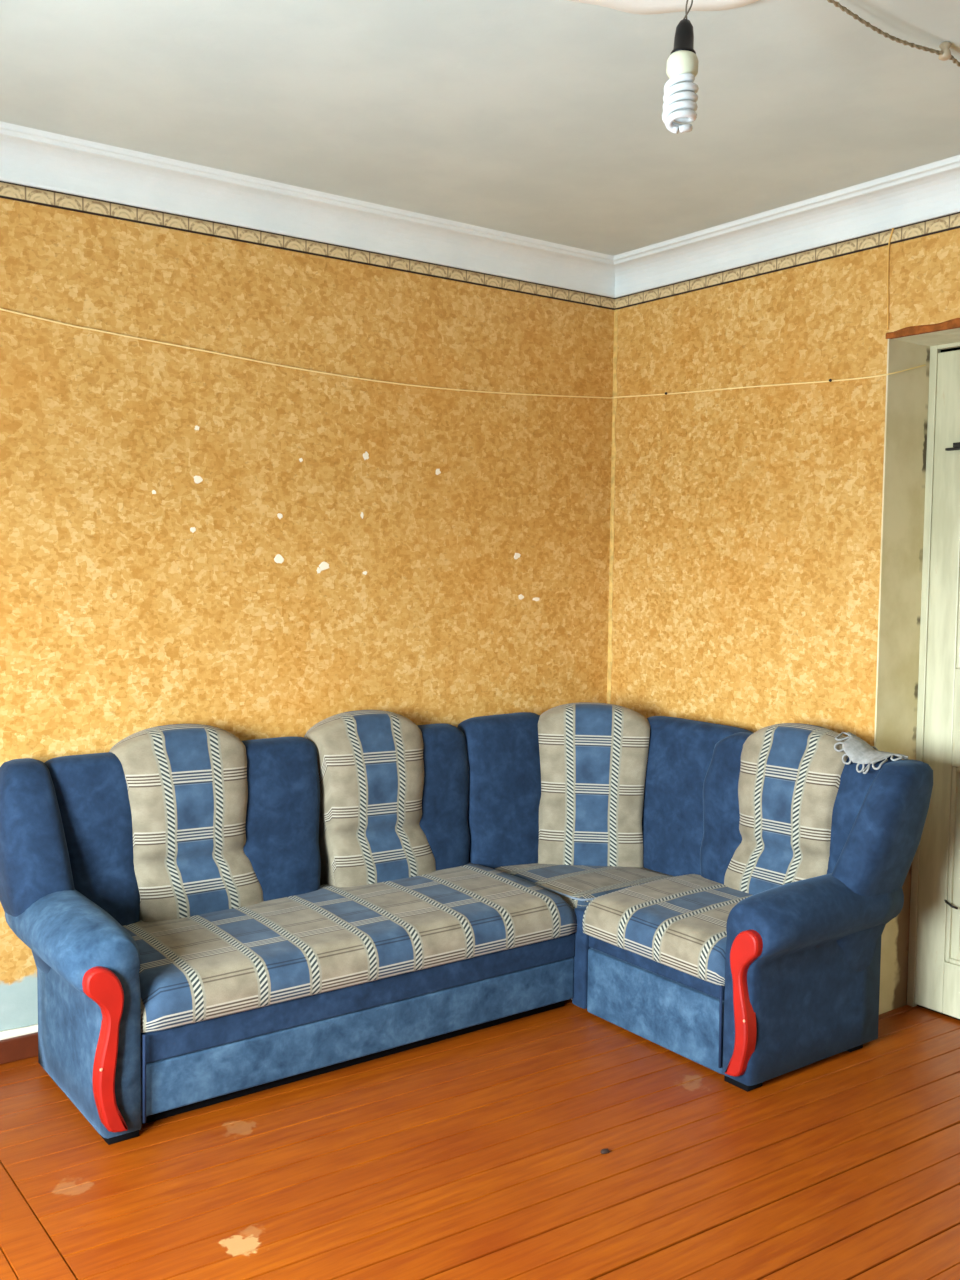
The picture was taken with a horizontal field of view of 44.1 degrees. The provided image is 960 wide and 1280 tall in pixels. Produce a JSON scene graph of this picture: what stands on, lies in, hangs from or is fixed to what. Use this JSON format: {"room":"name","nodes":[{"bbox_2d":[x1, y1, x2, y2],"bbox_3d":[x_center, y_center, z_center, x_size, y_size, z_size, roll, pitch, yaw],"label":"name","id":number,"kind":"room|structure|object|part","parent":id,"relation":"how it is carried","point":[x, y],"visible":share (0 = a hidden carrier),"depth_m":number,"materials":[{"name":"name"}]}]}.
{"room":"living room","nodes":[
{"label":"living room","id":0,"kind":"room"},
{"bbox_2d":[0,181,614,1039],"bbox_3d":[-1.156,-0.180,4.035,5.250,3.000,0.214,-2,5,-36],"label":"wall","id":1,"kind":"structure","parent":0,"point":[246,549],"depth_m":4.20,"materials":[{"name":"gold paper"}]},
{"bbox_2d":[0,1032,37,1063],"bbox_3d":[-1.221,1.290,3.962,4.370,0.074,0.027,-2,5,-36],"label":"baseboard","id":2,"kind":"structure","parent":1,"relation":"attached to","point":[17,1048],"depth_m":3.77,"materials":[{"name":"brown paint"}]},
{"bbox_2d":[0,121,614,297],"bbox_3d":[-1.139,-1.462,3.734,4.400,0.122,0.163,-2,5,-36],"label":"trim","id":3,"kind":"structure","parent":1,"relation":"attached to","point":[31,157],"depth_m":4.09,"materials":[{"name":"white paint"}]},
{"bbox_2d":[0,308,925,398],"bbox_3d":[-0.701,-1.034,3.337,4.606,0.319,1.400,-2,5,-36],"label":"string","id":4,"kind":"object","parent":1,"relation":"attached to","point":[0,308],"visible":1,"depth_m":4.26,"materials":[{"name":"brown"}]},
{"bbox_2d":[0,999,959,1279],"bbox_3d":[0.367,1.532,2.058,5.250,0.120,5.400,-2,5,-36],"label":"floor","id":5,"kind":"structure","parent":0,"point":[476,1155],"depth_m":3.11,"materials":[{"name":"brown wood"}]},
{"bbox_2d":[0,702,932,1144],"bbox_3d":[-0.015,0.829,3.774,2.552,1.047,1.664,-2,5,-36],"label":"sofa","id":6,"kind":"object","parent":5,"relation":"on","point":[206,915],"visible":0.98,"depth_m":3.89,"materials":[{"name":"blue fabric"}]},
{"bbox_3d":[-1.187,1.047,3.448,0.223,0.584,0.605,-2,5,-36],"label":"armrest","id":7,"kind":"part","parent":6,"relation":"part of","materials":[{"name":"blue fabric"}]},
{"bbox_3d":[-1.241,0.671,3.787,0.272,0.612,0.165,-2,5,-36],"label":"panel","id":8,"kind":"part","parent":6,"relation":"part of","materials":[{"name":"blue fabric"}]},
{"bbox_3d":[-1.012,1.106,3.197,0.113,0.465,0.048,-2,5,-36],"label":"arm trim","id":9,"kind":"part","parent":6,"relation":"part of","materials":[{"name":"red wood"}]},
{"bbox_3d":[-0.969,0.625,3.968,0.507,0.687,0.196,-2,5,-36],"label":"plaid panel","id":10,"kind":"part","parent":6,"relation":"part of","materials":[{"name":"fabric"}]},
{"bbox_3d":[-0.737,0.652,4.158,0.340,0.612,0.165,-2,5,-36],"label":"panel","id":11,"kind":"part","parent":6,"relation":"part of","materials":[{"name":"blue fabric"}]},
{"bbox_2d":[123,862,576,1032],"bbox_3d":[-0.470,0.974,3.987,1.593,0.146,0.642,-2,5,-36],"label":"seat cushion","id":12,"kind":"object","parent":6,"relation":"on","point":[202,966],"depth_m":3.80,"materials":[{"name":"fabric"}]},
{"bbox_3d":[-0.365,1.225,3.849,1.583,0.148,0.220,-2,5,-36],"label":"drawer","id":13,"kind":"part","parent":6,"relation":"part of","materials":[{"name":"blue fabric"}]},
{"bbox_3d":[-0.362,1.104,3.839,1.583,0.087,0.224,-2,5,-36],"label":"panel","id":14,"kind":"part","parent":6,"relation":"part of","materials":[{"name":"blue fabric"}]},
{"bbox_3d":[-0.391,0.603,4.394,0.507,0.687,0.196,-2,5,-36],"label":"plaid panel","id":15,"kind":"part","parent":6,"relation":"part of","materials":[{"name":"fabric"}]},
{"bbox_3d":[-0.179,0.631,4.569,0.267,0.612,0.165,-2,5,-36],"label":"panel","id":16,"kind":"part","parent":6,"relation":"part of","materials":[{"name":"blue fabric"}]},
{"bbox_3d":[0.102,0.613,4.725,0.364,0.634,0.188,-1,4,-29],"label":"panel","id":17,"kind":"part","parent":6,"relation":"part of","materials":[{"name":"blue fabric"}]},
{"bbox_3d":[0.369,1.131,4.223,0.049,0.352,0.070,-2,5,-36],"label":"corner post","id":18,"kind":"part","parent":6,"relation":"part of","materials":[{"name":"blue fabric"}]},
{"bbox_3d":[0.400,1.079,4.608,0.533,0.385,0.592,-2,5,-36],"label":"corner seat","id":19,"kind":"part","parent":6,"relation":"part of","materials":[{"name":"fabric"}]},
{"bbox_3d":[0.448,0.592,4.747,0.451,0.680,0.224,1,4,8],"label":"plaid panel","id":20,"kind":"part","parent":6,"relation":"part of","materials":[{"name":"fabric"}]},
{"bbox_3d":[0.674,1.218,4.018,0.270,0.228,0.633,-2,5,-36],"label":"drawer","id":21,"kind":"part","parent":6,"relation":"part of","materials":[{"name":"blue fabric"}]},
{"bbox_3d":[0.677,1.077,4.009,0.267,0.045,0.633,-2,5,-36],"label":"panel","id":22,"kind":"part","parent":6,"relation":"part of","materials":[{"name":"blue fabric"}]},
{"bbox_2d":[583,874,751,985],"bbox_3d":[0.794,0.974,4.107,0.617,0.147,0.663,-2,5,-36],"label":"seat cushion","id":23,"kind":"object","parent":6,"relation":"on","point":[676,925],"depth_m":4.00,"materials":[{"name":"fabric"}]},
{"bbox_3d":[0.815,0.630,4.577,0.501,0.636,0.187,4,5,45],"label":"panel","id":24,"kind":"part","parent":6,"relation":"part of","materials":[{"name":"blue fabric"}]},
{"bbox_3d":[0.943,0.650,4.372,0.165,0.625,0.235,-2,5,-36],"label":"panel","id":25,"kind":"part","parent":6,"relation":"part of","materials":[{"name":"blue fabric"}]},
{"bbox_3d":[0.802,1.101,3.584,0.048,0.465,0.113,-2,5,-36],"label":"arm trim","id":26,"kind":"part","parent":6,"relation":"part of","materials":[{"name":"red wood"}]},
{"bbox_3d":[1.083,0.635,4.158,0.196,0.687,0.507,-2,5,-36],"label":"plaid panel","id":27,"kind":"part","parent":6,"relation":"part of","materials":[{"name":"fabric"}]},
{"bbox_3d":[1.064,1.051,3.776,0.640,0.584,0.216,-2,5,-36],"label":"armrest","id":28,"kind":"part","parent":6,"relation":"part of","materials":[{"name":"blue fabric"}]},
{"bbox_3d":[1.272,0.683,3.936,0.165,0.625,0.220,-2,5,-36],"label":"panel","id":29,"kind":"part","parent":6,"relation":"part of","materials":[{"name":"blue fabric"}]},
{"bbox_2d":[834,732,908,773],"bbox_3d":[1.288,0.374,3.906,0.208,0.116,0.233,-2,5,-36],"label":"lace doily","id":30,"kind":"object","parent":6,"relation":"on","point":[858,750],"visible":0.99,"depth_m":3.90,"materials":[{"name":"white fabric"}]},
{"bbox_2d":[600,1148,609,1153],"bbox_3d":[0.339,1.390,3.225,0.026,0.009,0.021,-2,5,-36],"label":"crumb","id":31,"kind":"object","parent":5,"relation":"on","point":[603,1151],"visible":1,"depth_m":3.22,"materials":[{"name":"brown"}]},
{"bbox_2d":[0,0,959,255],"bbox_3d":[0.238,-1.438,1.616,4.700,0.140,5.200,-2,5,-36],"label":"ceiling","id":32,"kind":"structure","parent":0,"point":[536,119],"depth_m":3.23,"materials":[{"name":"white paint"}]},
{"bbox_2d":[567,0,758,14],"bbox_3d":[0.404,-1.393,2.290,0.842,0.034,0.842,-2,5,-36],"label":"trim","id":33,"kind":"structure","parent":32,"relation":"attached to","point":[642,7],"depth_m":2.63,"materials":[{"name":"white paint"}]},
{"bbox_2d":[662,0,698,133],"bbox_3d":[0.390,-1.184,2.284,0.076,0.411,0.070,-2,5,-36],"label":"hanging bulb","id":34,"kind":"object","parent":33,"relation":"hanging from","point":[680,97],"visible":1,"depth_m":2.27,"materials":[{"name":"white glass"}]},
{"bbox_3d":[0.392,-1.107,2.296,0.063,0.055,0.062,-2,5,-36],"label":"bulb","id":35,"kind":"part","parent":34,"relation":"part of","materials":[{"name":"beige plastic"}]},
{"bbox_2d":[670,19,695,54],"bbox_3d":[0.394,-1.164,2.295,0.051,0.076,0.051,-2,5,-36],"label":"socket","id":36,"kind":"object","parent":34,"relation":"attached to","point":[684,34],"depth_m":2.28,"materials":[{"name":"black plastic"}]},
{"bbox_2d":[827,0,959,66],"bbox_3d":[1.235,-1.427,3.013,0.277,0.043,1.722,4,5,40],"label":"cable","id":37,"kind":"object","parent":32,"relation":"attached to","point":[944,54],"visible":1,"depth_m":2.78,"materials":[{"name":"beige fabric"}]},
{"bbox_2d":[607,212,959,1014],"bbox_3d":[2.331,-0.080,3.267,0.558,3.020,5.200,-2,5,-36],"label":"wall","id":38,"kind":"structure","parent":0,"point":[766,543],"depth_m":4.41,"materials":[{"name":"gold paper"}]},
{"bbox_2d":[614,155,959,297],"bbox_3d":[2.002,-1.382,3.051,0.163,0.122,5.000,-2,5,-36],"label":"trim","id":39,"kind":"structure","parent":38,"relation":"attached to","point":[932,190],"depth_m":4.24,"materials":[{"name":"white paint"}]},
{"bbox_2d":[887,228,893,329],"bbox_3d":[1.389,-1.224,4.019,0.008,0.341,0.022,-2,5,-36],"label":"wire","id":40,"kind":"object","parent":38,"relation":"attached to","point":[892,228],"visible":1,"depth_m":4.02,"materials":[{"name":"orange"}]},
{"bbox_2d":[907,342,959,1019],"bbox_3d":[1.870,0.175,3.889,0.076,2.378,0.943,-2,5,-36],"label":"door","id":41,"kind":"structure","parent":38,"relation":"in","point":[933,984],"depth_m":4.19,"materials":[{"name":"beige paint"}]},
{"bbox_3d":[1.852,1.256,3.954,0.017,0.188,0.667,-2,5,-36],"label":"rail","id":42,"kind":"part","parent":41,"relation":"part of","materials":[{"name":"beige paint"}]},
{"bbox_3d":[1.859,0.813,3.926,0.013,0.700,0.667,-2,5,-36],"label":"panel moulding","id":43,"kind":"part","parent":41,"relation":"part of","materials":[{"name":"beige paint"}]},
{"bbox_3d":[1.863,0.292,3.890,0.017,0.345,0.667,-2,5,-36],"label":"rail","id":44,"kind":"part","parent":41,"relation":"part of","materials":[{"name":"beige paint"}]},
{"bbox_3d":[1.870,-0.210,3.858,0.013,0.660,0.667,-2,5,-36],"label":"panel moulding","id":45,"kind":"part","parent":41,"relation":"part of","materials":[{"name":"beige paint"}]}
]}

